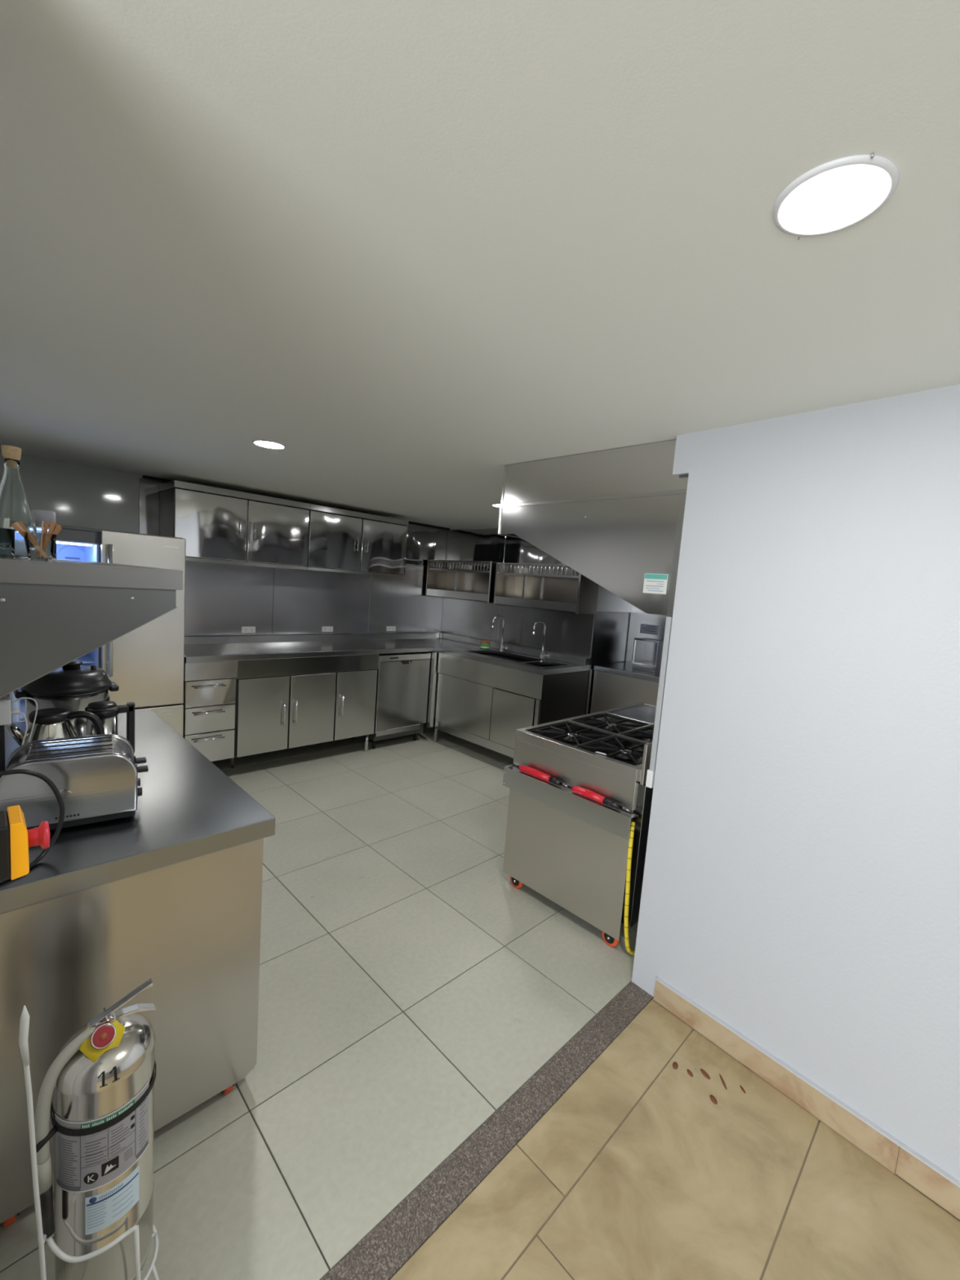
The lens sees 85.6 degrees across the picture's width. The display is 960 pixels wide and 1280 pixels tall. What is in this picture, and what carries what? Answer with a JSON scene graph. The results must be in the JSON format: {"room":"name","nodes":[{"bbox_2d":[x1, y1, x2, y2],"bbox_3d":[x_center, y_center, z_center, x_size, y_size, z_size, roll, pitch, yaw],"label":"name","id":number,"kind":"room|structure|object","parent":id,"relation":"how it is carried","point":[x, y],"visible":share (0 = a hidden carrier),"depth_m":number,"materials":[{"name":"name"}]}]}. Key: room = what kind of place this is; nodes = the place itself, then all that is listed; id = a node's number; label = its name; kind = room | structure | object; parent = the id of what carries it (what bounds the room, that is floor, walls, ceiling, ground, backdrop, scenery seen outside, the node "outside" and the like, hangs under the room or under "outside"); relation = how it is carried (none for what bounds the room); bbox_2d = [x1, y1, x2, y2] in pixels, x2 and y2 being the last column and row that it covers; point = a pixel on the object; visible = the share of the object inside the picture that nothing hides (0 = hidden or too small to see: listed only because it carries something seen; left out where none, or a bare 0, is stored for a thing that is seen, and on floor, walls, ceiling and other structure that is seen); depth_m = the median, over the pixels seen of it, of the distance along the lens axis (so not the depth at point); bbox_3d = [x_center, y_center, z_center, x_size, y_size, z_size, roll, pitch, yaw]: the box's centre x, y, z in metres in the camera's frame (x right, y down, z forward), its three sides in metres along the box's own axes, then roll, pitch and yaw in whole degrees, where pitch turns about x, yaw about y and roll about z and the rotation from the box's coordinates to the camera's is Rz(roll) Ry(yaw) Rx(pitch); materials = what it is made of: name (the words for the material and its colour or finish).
{"room":"commercial kitchen","nodes":[
{"label":"commercial kitchen","id":0,"kind":"room"},
{"bbox_2d":[0,451,447,718],"bbox_3d":[-1.865,-0.165,5.253,5.250,2.383,0.162,-2,8,-45],"label":"wall","id":1,"kind":"structure","parent":0,"point":[221,598],"depth_m":4.85,"materials":[{"name":"metal"}]},
{"bbox_2d":[160,480,310,569],"bbox_3d":[-2.078,-0.949,4.463,1.092,0.596,0.450,-2,8,-45],"label":"upper cabinet","id":2,"kind":"object","parent":1,"relation":"attached to","point":[217,525],"visible":0.89,"depth_m":4.26,"materials":[{"name":"metal"}]},
{"bbox_2d":[241,626,255,632],"bbox_3d":[-2.163,-0.096,4.846,0.124,0.057,0.010,-2,8,-45],"label":"wall outlet","id":3,"kind":"object","parent":1,"relation":"attached to","point":[244,629],"visible":1,"depth_m":4.84,"materials":[{"name":"white plastic"}]},
{"bbox_2d":[142,475,449,529],"bbox_3d":[-1.528,-1.328,5.240,3.220,0.020,0.039,-2,8,-45],"label":"trim","id":4,"kind":"structure","parent":1,"relation":"attached to","point":[144,476],"depth_m":5.92,"materials":[{"name":"black"}]},
{"bbox_2d":[321,626,333,631],"bbox_3d":[-1.592,-0.113,5.412,0.124,0.057,0.010,-2,8,-45],"label":"wall outlet","id":5,"kind":"object","parent":1,"relation":"attached to","point":[325,628],"visible":1,"depth_m":5.41,"materials":[{"name":"white plastic"}]},
{"bbox_2d":[306,503,408,577],"bbox_3d":[-1.299,-0.972,5.234,1.098,0.596,0.450,-2,8,-45],"label":"upper cabinet","id":6,"kind":"object","parent":1,"relation":"attached to","point":[340,540],"visible":0.94,"depth_m":5.05,"materials":[{"name":"metal"}]},
{"bbox_2d":[386,626,395,631],"bbox_3d":[-1.024,-0.130,5.975,0.124,0.057,0.010,-2,8,-45],"label":"wall outlet","id":7,"kind":"object","parent":1,"relation":"attached to","point":[388,628],"visible":1,"depth_m":5.97,"materials":[{"name":"white plastic"}]},
{"bbox_2d":[0,0,959,528],"bbox_3d":[0.027,-0.854,1.226,8.200,0.100,8.300,-2,8,-45],"label":"ceiling","id":8,"kind":"structure","parent":0,"point":[417,251],"depth_m":0.99,"materials":[{"name":"white paint"}]},
{"bbox_2d":[251,439,286,449],"bbox_3d":[-1.131,-1.048,2.780,0.172,0.008,0.172,-2,8,-45],"label":"recessed light","id":9,"kind":"object","parent":8,"relation":"in","point":[260,442],"visible":1,"depth_m":2.77,"materials":[{"name":"white plastic"}]},
{"bbox_2d":[254,441,284,448],"bbox_3d":[-1.131,-1.049,2.780,0.145,0.004,0.145,4,6,-3],"label":"diffuser","id":10,"kind":"object","parent":9,"relation":"attached to","point":[264,444],"depth_m":2.78,"materials":[{"name":"white plastic"}]},
{"bbox_2d":[491,503,501,507],"bbox_3d":[0.179,-1.108,4.277,0.172,0.008,0.172,-2,8,-45],"label":"recessed light","id":11,"kind":"object","parent":8,"relation":"in","point":[492,504],"visible":0.43,"depth_m":4.26,"materials":[{"name":"white"}]},
{"bbox_2d":[772,151,899,239],"bbox_3d":[0.577,-0.720,0.849,0.172,0.008,0.172,-2,8,-45],"label":"recessed light","id":12,"kind":"object","parent":8,"relation":"in","point":[836,195],"visible":1,"depth_m":0.84,"materials":[{"name":"white plastic"}]},
{"bbox_2d":[781,166,888,231],"bbox_3d":[0.577,-0.721,0.849,0.145,0.004,0.145,2,6,-20],"label":"diffuser","id":13,"kind":"object","parent":12,"relation":"attached to","point":[823,198],"depth_m":0.84,"materials":[{"name":"white plastic"}]},
{"bbox_2d":[0,716,959,1279],"bbox_3d":[-0.085,1.616,1.556,8.400,0.120,8.300,-2,8,-45],"label":"floor","id":14,"kind":"structure","parent":0,"point":[408,989],"depth_m":1.73,"materials":[{"name":"tile"}]},
{"bbox_2d":[18,1004,159,1279],"bbox_3d":[-0.842,1.096,1.132,0.246,0.880,0.224,-2,8,-45],"label":"stand","id":15,"kind":"object","parent":14,"relation":"on","point":[24,1018],"visible":0.8,"depth_m":1.01,"materials":[{"name":"white metal"}]},
{"bbox_2d":[34,977,155,1279],"bbox_3d":[-0.834,1.103,1.147,0.198,0.666,0.187,2,7,-24],"label":"fire extinguisher","id":16,"kind":"object","parent":15,"relation":"on","point":[100,1082],"visible":0.99,"depth_m":1.08,"materials":[{"name":"metal"}]},
{"bbox_2d":[57,1097,146,1185],"bbox_3d":[-0.789,1.062,1.085,0.154,0.112,0.042,0,7,-32],"label":"print","id":17,"kind":"object","parent":16,"relation":"on","point":[98,1157],"depth_m":1.07,"materials":[{"name":"grey paper"}]},
{"bbox_2d":[87,1185,133,1228],"bbox_3d":[-0.778,1.195,1.093,0.080,0.049,0.009,-1,8,-42],"label":"print","id":18,"kind":"object","parent":16,"relation":"attached to","point":[103,1211],"depth_m":1.09,"materials":[{"name":"blue"}]},
{"bbox_2d":[4,524,186,737],"bbox_3d":[-2.615,0.211,3.507,0.984,1.891,1.260,-2,8,-45],"label":"refrigerator","id":19,"kind":"object","parent":14,"relation":"on","point":[146,663],"visible":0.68,"depth_m":3.51,"materials":[{"name":"grey metal"}]},
{"bbox_2d":[75,654,95,662],"bbox_3d":[-2.825,0.124,3.440,0.378,0.006,0.420,-2,8,-45],"label":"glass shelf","id":20,"kind":"object","parent":19,"relation":"attached to","point":[86,658],"depth_m":3.48,"materials":[{"name":"blue"}]},
{"bbox_2d":[0,708,275,1227],"bbox_3d":[-1.504,0.935,1.963,0.776,0.938,1.570,-2,8,-45],"label":"kitchen counter","id":21,"kind":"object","parent":14,"relation":"on","point":[169,893],"depth_m":1.47,"materials":[{"name":"metal"}]},
{"bbox_2d":[0,696,5,777],"bbox_3d":[-1.491,0.313,1.579,0.061,0.376,0.060,-2,8,-45],"label":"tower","id":22,"kind":"object","parent":21,"relation":"on","point":[2,762],"visible":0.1,"depth_m":1.58,"materials":[{"name":"black plastic"}]},
{"bbox_2d":[0,697,27,745],"bbox_3d":[-1.428,0.338,1.570,0.086,0.328,0.046,-2,8,-45],"label":"charger","id":23,"kind":"object","parent":21,"relation":"on","point":[6,712],"visible":0.67,"depth_m":1.54,"materials":[{"name":"white plastic"}]},
{"bbox_2d":[11,697,37,742],"bbox_3d":[-1.429,0.339,1.608,0.036,0.322,0.088,5,6,9],"label":"charging cable","id":24,"kind":"object","parent":21,"relation":"on","point":[17,700],"visible":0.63,"depth_m":1.63,"materials":[{"name":"white plastic"}]},
{"bbox_2d":[0,768,64,883],"bbox_3d":[-1.150,0.442,1.252,0.235,0.240,0.151,-2,8,-45],"label":"power cable","id":25,"kind":"object","parent":21,"relation":"on","point":[43,777],"visible":0.83,"depth_m":1.32,"materials":[{"name":"black plastic"}]},
{"bbox_2d":[6,707,104,746],"bbox_3d":[-1.419,0.365,1.743,0.214,0.250,0.161,4,6,2],"label":"kettle","id":26,"kind":"object","parent":21,"relation":"on","point":[51,722],"visible":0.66,"depth_m":1.71,"materials":[{"name":"metal"}]},
{"bbox_2d":[13,660,119,736],"bbox_3d":[-1.598,0.265,2.012,0.312,0.366,0.274,-2,8,-45],"label":"pressure cooker","id":27,"kind":"object","parent":21,"relation":"on","point":[73,686],"visible":0.56,"depth_m":1.92,"materials":[{"name":"metal"}]},
{"bbox_2d":[0,733,148,830],"bbox_3d":[-1.195,0.420,1.544,0.342,0.216,0.220,0,7,-36],"label":"toaster","id":28,"kind":"object","parent":21,"relation":"on","point":[95,776],"visible":0.88,"depth_m":1.47,"materials":[{"name":"silver metal"}]},
{"bbox_2d":[84,701,134,752],"bbox_3d":[-1.367,0.351,1.916,0.150,0.250,0.100,-2,8,-45],"label":"jug","id":29,"kind":"object","parent":21,"relation":"on","point":[108,712],"visible":0.53,"depth_m":1.88,"materials":[{"name":"silver metal"}]},
{"bbox_2d":[0,708,275,914],"bbox_3d":[-1.472,0.499,1.917,0.776,0.058,1.570,-2,8,-45],"label":"countertop","id":30,"kind":"structure","parent":21,"relation":"on","point":[188,808],"depth_m":1.54,"materials":[{"name":"metal"}]},
{"bbox_2d":[182,660,237,761],"bbox_3d":[-2.282,0.619,4.211,0.373,0.984,0.640,-2,8,-45],"label":"base cabinet","id":31,"kind":"object","parent":14,"relation":"on","point":[209,687],"visible":0.7,"depth_m":4.00,"materials":[{"name":"metal"}]},
{"bbox_2d":[222,653,378,768],"bbox_3d":[-1.681,0.601,4.806,1.319,0.984,0.640,-2,8,-45],"label":"base cabinet","id":32,"kind":"object","parent":14,"relation":"on","point":[281,704],"visible":0.84,"depth_m":4.52,"materials":[{"name":"metal"}]},
{"bbox_2d":[184,631,477,662],"bbox_3d":[-1.329,0.031,5.167,3.098,0.122,0.756,-2,8,-45],"label":"countertop","id":33,"kind":"structure","parent":32,"relation":"on","point":[198,648],"depth_m":4.85,"materials":[{"name":"metal"}]},
{"bbox_2d":[351,652,431,748],"bbox_3d":[-0.986,0.588,5.498,0.640,0.968,0.598,-2,8,-45],"label":"dishwasher","id":34,"kind":"object","parent":14,"relation":"on","point":[402,678],"visible":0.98,"depth_m":5.26,"materials":[{"name":"grey metal"}]},
{"bbox_2d":[320,981,653,1279],"bbox_3d":[-0.050,1.566,1.526,2.250,0.012,0.109,-2,8,-45],"label":"threshold","id":35,"kind":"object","parent":14,"relation":"on","point":[386,1248],"depth_m":1.57,"materials":[{"name":"stone"}]},
{"bbox_2d":[426,651,589,758],"bbox_3d":[0.235,0.695,5.268,0.753,0.984,1.455,-2,8,-45],"label":"base cabinet","id":36,"kind":"object","parent":14,"relation":"on","point":[469,707],"visible":0.7,"depth_m":4.92,"materials":[{"name":"metal"}]},
{"bbox_2d":[434,633,590,675],"bbox_3d":[0.061,0.221,5.451,0.728,0.340,2.078,-2,8,-45],"label":"countertop","id":37,"kind":"structure","parent":36,"relation":"on","point":[525,659],"depth_m":5.16,"materials":[{"name":"metal"}]},
{"bbox_2d":[480,640,490,648],"bbox_3d":[0.057,0.052,5.657,0.108,0.083,0.108,-2,8,-45],"label":"tub","id":38,"kind":"object","parent":37,"relation":"on","point":[484,644],"visible":1,"depth_m":5.61,"materials":[{"name":"green plastic"}]},
{"bbox_2d":[491,615,508,651],"bbox_3d":[0.219,-0.072,5.536,0.196,0.380,0.097,4,6,2],"label":"faucet","id":39,"kind":"object","parent":37,"relation":"on","point":[501,646],"visible":1,"depth_m":5.54,"materials":[{"name":"silver metal"}]},
{"bbox_2d":[479,653,530,662],"bbox_3d":[0.230,0.308,5.221,0.386,0.240,0.746,-2,8,-45],"label":"basin","id":40,"kind":"object","parent":37,"relation":"in","point":[502,655],"depth_m":5.41,"materials":[{"name":"metal"}]},
{"bbox_2d":[532,620,550,658],"bbox_3d":[0.611,-0.002,5.143,0.196,0.380,0.097,4,6,2],"label":"faucet","id":41,"kind":"object","parent":37,"relation":"on","point":[543,655],"visible":1,"depth_m":5.14,"materials":[{"name":"silver metal"}]},
{"bbox_2d":[502,702,662,955],"bbox_3d":[0.977,0.938,3.250,1.577,1.030,0.894,-2,8,-45],"label":"stove","id":42,"kind":"object","parent":14,"relation":"on","point":[586,855],"visible":0.73,"depth_m":2.71,"materials":[{"name":"metal"}]},
{"bbox_2d":[518,764,568,786],"bbox_3d":[0.341,0.740,2.826,0.039,0.039,0.331,-2,8,-45],"label":"gas lighter","id":43,"kind":"object","parent":42,"relation":"on","point":[533,771],"visible":1,"depth_m":2.82,"materials":[{"name":"red plastic"}]},
{"bbox_2d":[571,786,631,812],"bbox_3d":[0.596,0.785,2.570,0.039,0.039,0.333,-2,8,-45],"label":"gas lighter","id":44,"kind":"object","parent":42,"relation":"on","point":[582,791],"visible":1,"depth_m":2.57,"materials":[{"name":"red plastic"}]},
{"bbox_2d":[590,662,665,713],"bbox_3d":[1.878,0.857,4.645,0.608,1.033,1.726,-2,8,-45],"label":"countertop","id":45,"kind":"structure","parent":14,"relation":"on","point":[615,685],"depth_m":4.82,"materials":[{"name":"metal"}]},
{"bbox_2d":[631,637,663,672],"bbox_3d":[1.612,0.138,4.909,0.208,0.296,0.244,-2,8,-45],"label":"box","id":46,"kind":"object","parent":45,"relation":"on","point":[647,652],"visible":0.89,"depth_m":4.96,"materials":[{"name":"silver metal"}]},
{"bbox_2d":[672,1062,678,1069],"bbox_3d":[0.724,1.577,1.920,0.032,0.001,0.021,-2,8,-45],"label":"stain","id":47,"kind":"object","parent":14,"relation":"on","point":[675,1064],"depth_m":1.92,"materials":[{"name":"brown"}]},
{"bbox_2d":[687,1069,693,1076],"bbox_3d":[0.768,1.583,1.894,0.015,0.001,0.031,3,6,-12],"label":"stain","id":48,"kind":"object","parent":14,"relation":"on","point":[690,1072],"depth_m":1.89,"materials":[{"name":"brown"}]},
{"bbox_2d":[700,1068,710,1079],"bbox_3d":[0.824,1.587,1.895,0.018,0.001,0.044,2,7,-24],"label":"stain","id":49,"kind":"object","parent":14,"relation":"on","point":[704,1073],"depth_m":1.90,"materials":[{"name":"brown"}]},
{"bbox_2d":[709,1094,717,1104],"bbox_3d":[0.811,1.597,1.800,0.019,0.001,0.034,4,6,-7],"label":"stain","id":50,"kind":"object","parent":14,"relation":"on","point":[713,1098],"depth_m":1.80,"materials":[{"name":"brown"}]},
{"bbox_2d":[719,1073,726,1088],"bbox_3d":[0.877,1.594,1.870,0.009,0.001,0.061,4,6,2],"label":"stain","id":51,"kind":"object","parent":14,"relation":"on","point":[722,1077],"depth_m":1.87,"materials":[{"name":"brown"}]},
{"bbox_2d":[435,526,594,725],"bbox_3d":[0.324,-0.061,5.811,0.160,2.383,2.270,-2,8,-45],"label":"wall","id":52,"kind":"structure","parent":0,"point":[566,633],"depth_m":5.69,"materials":[{"name":"metal"}]},
{"bbox_2d":[425,559,498,603],"bbox_3d":[-0.155,-0.678,5.933,0.318,0.438,1.072,-2,8,-45],"label":"plate rack","id":53,"kind":"object","parent":52,"relation":"attached to","point":[442,581],"visible":0.9,"depth_m":6.06,"materials":[{"name":"metal"}]},
{"bbox_2d":[426,588,488,601],"bbox_3d":[-0.164,-0.511,5.955,0.308,0.085,1.050,-2,8,-45],"label":"shelf","id":54,"kind":"object","parent":53,"relation":"attached to","point":[457,593],"depth_m":5.92,"materials":[{"name":"metal"}]},
{"bbox_2d":[493,562,599,613],"bbox_3d":[0.635,-0.524,5.140,0.318,0.443,1.062,-2,8,-45],"label":"plate rack","id":55,"kind":"object","parent":52,"relation":"attached to","point":[577,594],"visible":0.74,"depth_m":5.20,"materials":[{"name":"metal"}]},
{"bbox_2d":[494,595,576,613],"bbox_3d":[0.626,-0.355,5.162,0.308,0.085,1.040,-2,8,-45],"label":"shelf","id":56,"kind":"object","parent":55,"relation":"attached to","point":[529,602],"depth_m":5.11,"materials":[{"name":"metal"}]},
{"bbox_2d":[585,585,631,714],"bbox_3d":[1.288,0.073,5.215,0.675,2.383,0.090,-2,8,-45],"label":"wall","id":57,"kind":"structure","parent":0,"point":[612,617],"depth_m":5.10,"materials":[{"name":"metal"}]},
{"bbox_2d":[625,604,672,662],"bbox_3d":[2.154,0.174,4.859,0.110,2.383,1.830,-2,8,-45],"label":"wall","id":58,"kind":"structure","parent":0,"point":[637,617],"depth_m":5.29,"materials":[{"name":"metal"}]},
{"bbox_2d":[640,623,658,635],"bbox_3d":[1.704,-0.107,5.224,0.002,0.096,0.191,-2,8,-45],"label":"notice","id":59,"kind":"object","parent":58,"relation":"attached to","point":[644,628],"visible":1,"depth_m":5.22,"materials":[{"name":"grey paper"}]},
{"bbox_2d":[631,384,959,1181],"bbox_3d":[2.174,0.609,0.725,0.200,2.383,4.248,-1,8,-41],"label":"wall","id":60,"kind":"structure","parent":0,"point":[801,882],"depth_m":1.74,"materials":[{"name":"white paint"}]},
{"bbox_2d":[497,440,688,616],"bbox_3d":[0.990,-0.547,3.024,1.475,0.736,1.069,-2,8,-45],"label":"range hood","id":61,"kind":"object","parent":60,"relation":"attached to","point":[614,517],"visible":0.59,"depth_m":2.39,"materials":[{"name":"metal"}]},
{"bbox_2d":[642,573,667,594],"bbox_3d":[0.753,-0.242,2.228,0.002,0.085,0.106,-2,8,-45],"label":"notice","id":62,"kind":"object","parent":61,"relation":"attached to","point":[653,583],"visible":1,"depth_m":2.23,"materials":[{"name":"white paper"}]},
{"bbox_2d":[645,616,672,788],"bbox_3d":[0.770,0.272,2.224,0.036,0.745,0.029,-2,8,-45],"label":"conduit","id":63,"kind":"object","parent":60,"relation":"attached to","point":[651,772],"visible":0.89,"depth_m":2.21,"materials":[{"name":"grey plastic"}]},
{"bbox_2d":[653,976,959,1221],"bbox_3d":[2.070,1.753,0.702,0.017,0.103,4.059,-1,8,-41],"label":"baseboard","id":64,"kind":"structure","parent":60,"relation":"attached to","point":[920,1173],"depth_m":1.75,"materials":[{"name":"stone"}]},
{"bbox_3d":[-1.809,0.435,-0.428,3.210,2.383,0.109,-2,8,-45],"label":"wall","id":65,"kind":"structure","parent":0,"visible":0},
{"bbox_2d":[0,804,49,880],"bbox_3d":[-0.636,0.277,0.714,0.068,0.078,0.068,-2,8,-45],"label":"emergency stop button","id":66,"kind":"object","parent":65,"relation":"attached to","point":[15,840],"visible":1,"depth_m":0.69,"materials":[{"name":"yellow plastic"}]},
{"bbox_3d":[-2.252,0.145,2.029,0.150,2.383,4.030,-2,8,-45],"label":"wall","id":67,"kind":"structure","parent":0,"visible":0},
{"bbox_2d":[0,558,182,697],"bbox_3d":[-1.545,-0.055,1.830,0.579,0.456,1.150,-2,8,-45],"label":"wall shelf","id":68,"kind":"object","parent":67,"relation":"attached to","point":[54,614],"visible":0.95,"depth_m":1.43,"materials":[{"name":"metal"}]},
{"bbox_2d":[0,528,14,559],"bbox_3d":[-1.256,-0.253,1.357,0.058,0.078,0.058,-2,8,-45],"label":"glass tumbler","id":69,"kind":"object","parent":68,"relation":"on","point":[6,535],"visible":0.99,"depth_m":1.35,"materials":[{"name":"white"}]},
{"bbox_2d":[0,444,36,559],"bbox_3d":[-1.296,-0.380,1.437,0.100,0.302,0.100,-2,8,-45],"label":"glass bottle","id":70,"kind":"object","parent":68,"relation":"on","point":[15,506],"visible":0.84,"depth_m":1.42,"materials":[{"name":"clear glass"}]},
{"bbox_2d":[22,531,57,561],"bbox_3d":[-1.204,-0.255,1.418,0.072,0.075,0.072,-2,8,-45],"label":"glass","id":71,"kind":"object","parent":68,"relation":"on","point":[39,546],"visible":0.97,"depth_m":1.40,"materials":[{"name":"white"}]},
{"bbox_2d":[11,523,23,537],"bbox_3d":[-1.216,-0.266,1.401,0.078,0.090,0.002,-1,8,-43],"label":"wooden stirrer","id":72,"kind":"object","parent":71,"relation":"in","point":[13,525],"visible":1,"depth_m":1.38,"materials":[{"name":"brown wood"}]},
{"bbox_2d":[14,521,25,531],"bbox_3d":[-1.216,-0.269,1.403,0.070,0.094,0.003,1,7,-31],"label":"wooden stirrer","id":73,"kind":"object","parent":71,"relation":"in","point":[16,523],"visible":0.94,"depth_m":1.39,"materials":[{"name":"brown wood"}]},
{"bbox_2d":[17,521,27,531],"bbox_3d":[-1.222,-0.272,1.413,0.057,0.097,0.003,0,7,-33],"label":"wooden stirrer","id":74,"kind":"object","parent":71,"relation":"in","point":[20,523],"visible":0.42,"depth_m":1.40,"materials":[{"name":"brown wood"}]},
{"bbox_2d":[40,520,44,533],"bbox_3d":[-1.193,-0.273,1.410,0.014,0.100,0.004,6,6,18],"label":"wooden stirrer","id":75,"kind":"object","parent":71,"relation":"in","point":[42,522],"visible":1,"depth_m":1.41,"materials":[{"name":"brown wood"}]},
{"bbox_2d":[43,521,48,533],"bbox_3d":[-1.211,-0.277,1.436,0.007,0.102,0.037,4,6,-3],"label":"wooden stirrer","id":76,"kind":"object","parent":71,"relation":"in","point":[46,524],"visible":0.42,"depth_m":1.44,"materials":[{"name":"brown wood"}]},
{"bbox_2d":[47,520,55,533],"bbox_3d":[-1.186,-0.275,1.421,0.037,0.104,0.006,4,6,-3],"label":"wooden stirrer","id":77,"kind":"object","parent":71,"relation":"in","point":[52,523],"visible":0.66,"depth_m":1.42,"materials":[{"name":"brown wood"}]},
{"bbox_2d":[52,524,62,534],"bbox_3d":[-1.188,-0.272,1.428,0.002,0.098,0.056,10,8,43],"label":"wooden stirrer","id":78,"kind":"object","parent":71,"relation":"in","point":[57,528],"visible":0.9,"depth_m":1.44,"materials":[{"name":"brown wood"}]},
{"bbox_2d":[31,509,56,560],"bbox_3d":[-1.355,-0.324,1.608,0.062,0.152,0.062,-2,8,-45],"label":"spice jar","id":79,"kind":"object","parent":68,"relation":"on","point":[39,515],"visible":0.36,"depth_m":1.58,"materials":[{"name":"clear glass"}]},
{"bbox_2d":[35,524,56,560],"bbox_3d":[-1.357,-0.304,1.611,0.062,0.110,0.062,-2,8,-45],"label":"jar","id":80,"kind":"object","parent":68,"relation":"on","point":[38,526],"depth_m":1.59,"materials":[{"name":"clear glass"}]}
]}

